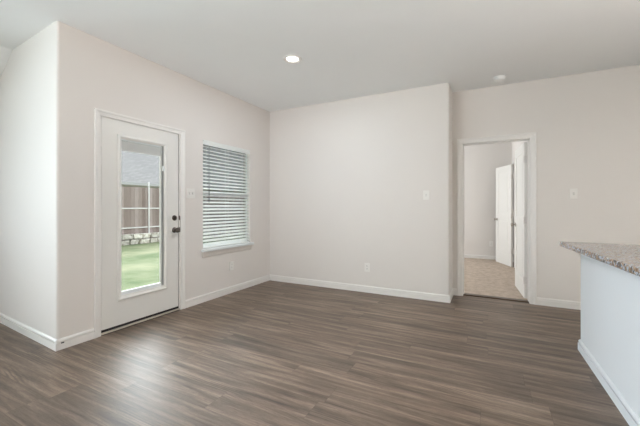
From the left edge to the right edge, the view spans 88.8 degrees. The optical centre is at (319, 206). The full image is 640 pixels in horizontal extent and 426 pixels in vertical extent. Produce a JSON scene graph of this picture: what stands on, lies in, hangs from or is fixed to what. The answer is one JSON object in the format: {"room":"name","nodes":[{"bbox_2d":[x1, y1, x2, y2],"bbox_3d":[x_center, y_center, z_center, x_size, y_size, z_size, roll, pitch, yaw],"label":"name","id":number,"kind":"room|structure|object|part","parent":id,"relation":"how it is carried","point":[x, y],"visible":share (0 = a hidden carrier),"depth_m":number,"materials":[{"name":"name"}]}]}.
{"room":"empty dining room","nodes":[
{"label":"empty dining room","id":0,"kind":"room"},
{"bbox_2d":[0,21,55,342],"bbox_3d":[-3.643,-0.180,3.678,3.455,2.740,0.150,0,0,31],"label":"wall","id":1,"kind":"structure","parent":0,"point":[28,77],"depth_m":3.02,"materials":[{"name":"paint"}]},
{"bbox_2d":[0,313,94,350],"bbox_3d":[-3.583,1.145,3.595,3.326,0.091,0.300,0,0,28],"label":"baseboard","id":2,"kind":"structure","parent":1,"relation":"attached to","point":[46,340],"depth_m":2.88,"materials":[{"name":"paint"}]},
{"bbox_2d":[56,21,269,338],"bbox_3d":[-0.617,-0.180,5.885,0.150,2.740,7.070,0,0,28],"label":"wall","id":3,"kind":"structure","parent":0,"point":[92,72],"depth_m":3.31,"materials":[{"name":"paint"}]},
{"bbox_2d":[94,108,184,337],"bbox_3d":[-1.864,0.146,3.428,0.228,2.088,0.989,0,0,28],"label":"door","id":4,"kind":"structure","parent":3,"relation":"in","point":[115,309],"depth_m":3.27,"materials":[{"name":"paint"}]},
{"bbox_2d":[121,141,159,155],"bbox_3d":[-1.857,-0.604,3.402,0.018,0.096,0.432,0,0,27],"label":"raised blind","id":5,"kind":"object","parent":4,"relation":"attached to","point":[128,146],"depth_m":3.39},
{"bbox_3d":[-1.858,0.093,3.396,0.028,1.543,0.448,0,0,27],"label":"glazing frame","id":6,"kind":"part","parent":4,"relation":"part of","materials":[{"name":"glass"}]},
{"bbox_3d":[-1.825,0.103,3.396,0.014,1.613,0.544,0,0,27],"label":"lite frame","id":7,"kind":"part","parent":4,"relation":"part of","materials":[{"name":"paint"}]},
{"bbox_3d":[-1.629,0.262,3.711,0.073,0.064,0.064,0,0,27],"label":"knob","id":8,"kind":"part","parent":4,"relation":"part of","materials":[{"name":"black metal"}]},
{"bbox_2d":[186,188,194,198],"bbox_3d":[-1.545,-0.162,3.919,0.020,0.120,0.121,0,0,28],"label":"light switch","id":9,"kind":"object","parent":3,"relation":"attached to","point":[190,193],"visible":1,"depth_m":3.91,"materials":[{"name":"plastic"}]},
{"bbox_2d":[201,154,253,257],"bbox_3d":[-1.284,-0.103,4.515,0.163,1.483,0.975,0,0,28],"label":"window","id":10,"kind":"structure","parent":3,"relation":"in","point":[208,252],"depth_m":4.50,"materials":[{"name":"plastic"}]},
{"bbox_3d":[-1.320,0.168,4.535,0.050,0.745,0.955,0,0,27],"label":"sash","id":11,"kind":"part","parent":10,"relation":"part of","materials":[{"name":"plastic"}]},
{"bbox_2d":[203,140,249,248],"bbox_3d":[-1.275,-0.159,4.505,0.079,1.373,0.897,0,0,28],"label":"window blind","id":12,"kind":"object","parent":10,"relation":"attached to","point":[205,142],"visible":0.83,"depth_m":4.47,"materials":[{"name":"plastic"}]},
{"bbox_3d":[-1.286,0.517,4.511,0.048,0.022,0.885,0,0,27],"label":"rail","id":13,"kind":"part","parent":12,"relation":"part of","materials":[{"name":"white plastic"}]},
{"bbox_3d":[-1.257,0.546,4.502,0.103,0.032,0.971,0,0,27],"label":"sill","id":14,"kind":"part","parent":10,"relation":"part of","materials":[{"name":"plastic"}]},
{"bbox_3d":[-1.329,-0.147,4.539,0.060,1.395,0.975,0,0,27],"label":"frame","id":15,"kind":"part","parent":10,"relation":"part of","materials":[{"name":"plastic"}]},
{"bbox_2d":[230,261,233,270],"bbox_3d":[-1.226,0.818,4.541,0.011,0.120,0.075,0,0,28],"label":"wall outlet","id":16,"kind":"object","parent":3,"relation":"attached to","point":[232,262],"visible":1,"depth_m":4.55,"materials":[{"name":"plastic"}]},
{"bbox_2d":[0,258,628,425],"bbox_3d":[-0.112,1.234,3.142,9.900,0.112,11.470,0,0,28],"label":"floor","id":17,"kind":"structure","parent":0,"point":[268,353],"depth_m":2.44,"materials":[{"name":"wood"}]},
{"bbox_2d":[463,293,528,302],"bbox_3d":[2.283,1.183,4.271,0.751,0.014,0.085,0,0,28],"label":"threshold","id":18,"kind":"object","parent":17,"relation":"on","point":[466,294],"visible":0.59,"depth_m":4.25,"materials":[{"name":"brown wood"}]},
{"bbox_2d":[578,254,639,425],"bbox_3d":[1.936,0.763,1.089,1.131,0.853,3.120,0,0,28],"label":"kitchen island","id":19,"kind":"object","parent":17,"relation":"on","point":[609,343],"visible":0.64,"depth_m":2.02,"materials":[{"name":"paint"}]},
{"bbox_2d":[559,241,639,275],"bbox_3d":[1.891,0.316,1.109,1.270,0.038,3.215,0,0,28],"label":"island countertop","id":20,"kind":"structure","parent":19,"relation":"on","point":[626,257],"depth_m":2.13,"materials":[{"name":"grey stone"}]},
{"bbox_3d":[1.907,1.145,1.104,1.065,0.091,3.120,0,0,27],"label":"baseboard","id":21,"kind":"part","parent":19,"relation":"part of","materials":[{"name":"paint"}]},
{"bbox_2d":[0,0,639,111],"bbox_3d":[-0.147,-1.409,3.075,10.200,0.582,11.620,0,0,28],"label":"ceiling","id":22,"kind":"structure","parent":0,"point":[348,49],"depth_m":2.97,"materials":[{"name":"paint"}]},
{"bbox_2d":[283,54,301,63],"bbox_3d":[-0.289,-1.543,3.420,0.196,0.014,0.196,0,0,28],"label":"recessed light","id":23,"kind":"object","parent":22,"relation":"in","point":[292,59],"visible":1,"depth_m":3.41,"materials":[{"name":"paint"}]},
{"bbox_2d":[287,57,297,61],"bbox_3d":[-0.289,-1.546,3.420,0.120,0.005,0.120,0,0,27],"label":"diffuser","id":24,"kind":"object","parent":23,"relation":"attached to","point":[289,59],"depth_m":3.42,"materials":[{"name":"white plastic"}]},
{"bbox_2d":[493,75,505,81],"bbox_3d":[2.144,-1.530,3.912,0.132,0.041,0.132,0,0,28],"label":"smoke detector","id":25,"kind":"object","parent":22,"relation":"attached to","point":[499,78],"visible":1,"depth_m":3.88,"materials":[{"name":"plastic"}]},
{"bbox_2d":[270,83,451,294],"bbox_3d":[0.514,-0.180,4.935,2.735,2.740,0.530,0,0,28],"label":"wall","id":26,"kind":"structure","parent":0,"point":[349,178],"depth_m":4.57,"materials":[{"name":"paint"}]},
{"bbox_2d":[185,274,456,307],"bbox_3d":[0.088,1.145,4.670,3.468,0.091,1.440,0,0,-4],"label":"baseboard","id":27,"kind":"structure","parent":26,"relation":"attached to","point":[345,286],"depth_m":4.49,"materials":[{"name":"paint"}]},
{"bbox_2d":[365,263,369,271],"bbox_3d":[0.656,0.842,4.556,0.075,0.120,0.011,0,0,28],"label":"wall outlet","id":28,"kind":"object","parent":26,"relation":"attached to","point":[367,265],"visible":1,"depth_m":4.55,"materials":[{"name":"plastic"}]},
{"bbox_2d":[423,190,428,199],"bbox_3d":[1.358,-0.152,4.186,0.075,0.120,0.020,0,0,28],"label":"light switch","id":29,"kind":"object","parent":26,"relation":"attached to","point":[425,192],"visible":1,"depth_m":4.18,"materials":[{"name":"plastic"}]},
{"bbox_2d":[464,142,511,255],"bbox_3d":[3.031,-0.180,7.870,4.490,2.740,0.120,0,0,28],"label":"wall","id":30,"kind":"structure","parent":0,"point":[481,162],"depth_m":7.46,"materials":[{"name":"paint"}]},
{"bbox_2d":[464,254,495,259],"bbox_3d":[2.676,1.145,7.978,3.460,0.091,0.015,0,0,28],"label":"baseboard","id":31,"kind":"structure","parent":30,"relation":"attached to","point":[465,255],"depth_m":7.47,"materials":[{"name":"paint"}]},
{"bbox_2d":[512,141,527,299],"bbox_3d":[3.469,-0.180,5.635,0.110,2.740,3.440,0,0,28],"label":"wall","id":32,"kind":"structure","parent":0,"point":[515,145],"depth_m":5.11,"materials":[{"name":"paint"}]},
{"bbox_2d":[494,164,512,266],"bbox_3d":[3.784,0.169,6.725,0.165,2.007,0.669,0,0,5],"label":"door","id":33,"kind":"structure","parent":32,"relation":"in","point":[504,175],"depth_m":6.67,"materials":[{"name":"paint"}]},
{"bbox_2d":[512,159,514,267],"bbox_3d":[3.967,0.132,6.726,0.013,2.117,0.899,0,0,28],"label":"trim","id":34,"kind":"structure","parent":32,"relation":"attached to","point":[513,162],"depth_m":6.33,"materials":[{"name":"paint"}]},
{"bbox_2d":[511,142,526,298],"bbox_3d":[2.781,0.169,4.530,0.165,2.007,0.769,0,0,23],"label":"door","id":35,"kind":"structure","parent":32,"relation":"in","point":[520,224],"depth_m":4.39,"materials":[{"name":"paint"}]},
{"bbox_2d":[452,65,639,301],"bbox_3d":[3.598,-0.180,3.561,4.005,2.740,0.120,0,0,28],"label":"wall","id":36,"kind":"structure","parent":0,"point":[586,125],"depth_m":3.84,"materials":[{"name":"paint"}]},
{"bbox_2d":[457,132,536,304],"bbox_3d":[2.268,0.139,4.244,0.899,2.103,0.141,0,0,28],"label":"door frame","id":37,"kind":"structure","parent":36,"relation":"in","point":[531,137],"depth_m":4.07,"materials":[{"name":"paint"}]},
{"bbox_2d":[537,297,580,309],"bbox_3d":[3.925,1.145,3.314,2.897,0.091,0.015,0,0,28],"label":"baseboard","id":38,"kind":"structure","parent":36,"relation":"attached to","point":[568,304],"depth_m":3.88,"materials":[{"name":"paint"}]},
{"bbox_2d":[570,188,577,198],"bbox_3d":[2.960,-0.156,3.814,0.075,0.120,0.020,0,0,28],"label":"light switch","id":39,"kind":"object","parent":36,"relation":"attached to","point":[573,192],"visible":1,"depth_m":3.81,"materials":[{"name":"plastic"}]},
{"label":"outside","id":40,"kind":"structure","parent":0,"visible":0},
{"bbox_2d":[121,234,243,290],"bbox_3d":[-12.757,1.540,22.424,36.660,0.300,52.000,0,0,28],"label":"lawn","id":41,"kind":"structure","parent":40,"point":[139,262],"depth_m":7.91,"materials":[{"name":"green plant"}]},
{"bbox_2d":[121,240,128,245],"bbox_3d":[-7.127,1.299,11.869,0.247,0.174,0.322,0,0,28],"label":"edging stone","id":42,"kind":"object","parent":41,"relation":"on","point":[123,242],"visible":0.71,"depth_m":11.82,"materials":[{"name":"stone"}]},
{"bbox_2d":[121,234,132,239],"bbox_3d":[-7.070,1.092,11.936,0.239,0.177,0.393,0,0,28],"label":"edging stone","id":43,"kind":"object","parent":42,"relation":"on","point":[126,236],"visible":0.84,"depth_m":11.86,"materials":[{"name":"stone"}]},
{"bbox_2d":[129,239,138,244],"bbox_3d":[-6.961,1.296,12.185,0.234,0.181,0.311,0,0,28],"label":"edging stone","id":44,"kind":"object","parent":41,"relation":"on","point":[132,241],"visible":0.85,"depth_m":12.12,"materials":[{"name":"stone"}]},
{"bbox_2d":[133,233,142,238],"bbox_3d":[-6.880,1.093,12.291,0.239,0.176,0.336,0,0,28],"label":"edging stone","id":45,"kind":"object","parent":44,"relation":"on","point":[135,236],"visible":0.79,"depth_m":12.20,"materials":[{"name":"stone"}]},
{"bbox_2d":[138,238,149,243],"bbox_3d":[-6.761,1.297,12.521,0.247,0.178,0.401,0,0,28],"label":"edging stone","id":46,"kind":"object","parent":41,"relation":"on","point":[143,240],"visible":0.76,"depth_m":12.43,"materials":[{"name":"stone"}]},
{"bbox_2d":[141,233,150,237],"bbox_3d":[-6.736,1.093,12.613,0.234,0.175,0.288,0,0,28],"label":"edging stone","id":47,"kind":"object","parent":46,"relation":"on","point":[145,235],"visible":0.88,"depth_m":12.54,"materials":[{"name":"stone"}]},
{"bbox_2d":[148,238,156,242],"bbox_3d":[-6.596,1.297,12.867,0.247,0.178,0.295,0,0,28],"label":"edging stone","id":48,"kind":"object","parent":41,"relation":"on","point":[151,240],"visible":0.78,"depth_m":12.75,"materials":[{"name":"stone"}]},
{"bbox_2d":[150,232,158,236],"bbox_3d":[-6.577,1.093,12.926,0.254,0.176,0.345,0,0,28],"label":"edging stone","id":49,"kind":"object","parent":48,"relation":"on","point":[154,234],"visible":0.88,"depth_m":12.87,"materials":[{"name":"stone"}]},
{"bbox_2d":[121,140,243,192],"bbox_3d":[-10.887,-2.210,28.215,9.430,7.200,44.800,0,0,28],"label":"house","id":50,"kind":"structure","parent":41,"relation":"on","point":[137,169],"depth_m":21.62,"materials":[{"name":"brick"}]},
{"bbox_2d":[121,182,243,239],"bbox_3d":[-5.346,0.198,15.759,0.122,2.365,21.019,0,0,28],"label":"fence","id":51,"kind":"object","parent":41,"relation":"on","point":[139,205],"visible":0.2,"depth_m":12.91,"materials":[{"name":"brown wood"}]},
{"bbox_3d":[-5.372,0.790,15.761,0.038,0.044,21.000,0,0,27],"label":"rail","id":52,"kind":"part","parent":51,"relation":"part of","materials":[{"name":"metal"}]},
{"bbox_3d":[-6.775,0.198,12.952,0.064,2.365,0.064,0,0,27],"label":"post","id":53,"kind":"part","parent":51,"relation":"part of","materials":[{"name":"metal"}]},
{"bbox_3d":[-5.372,0.050,15.761,0.038,0.044,21.000,0,0,27],"label":"rail","id":54,"kind":"part","parent":51,"relation":"part of","materials":[{"name":"metal"}]}
]}

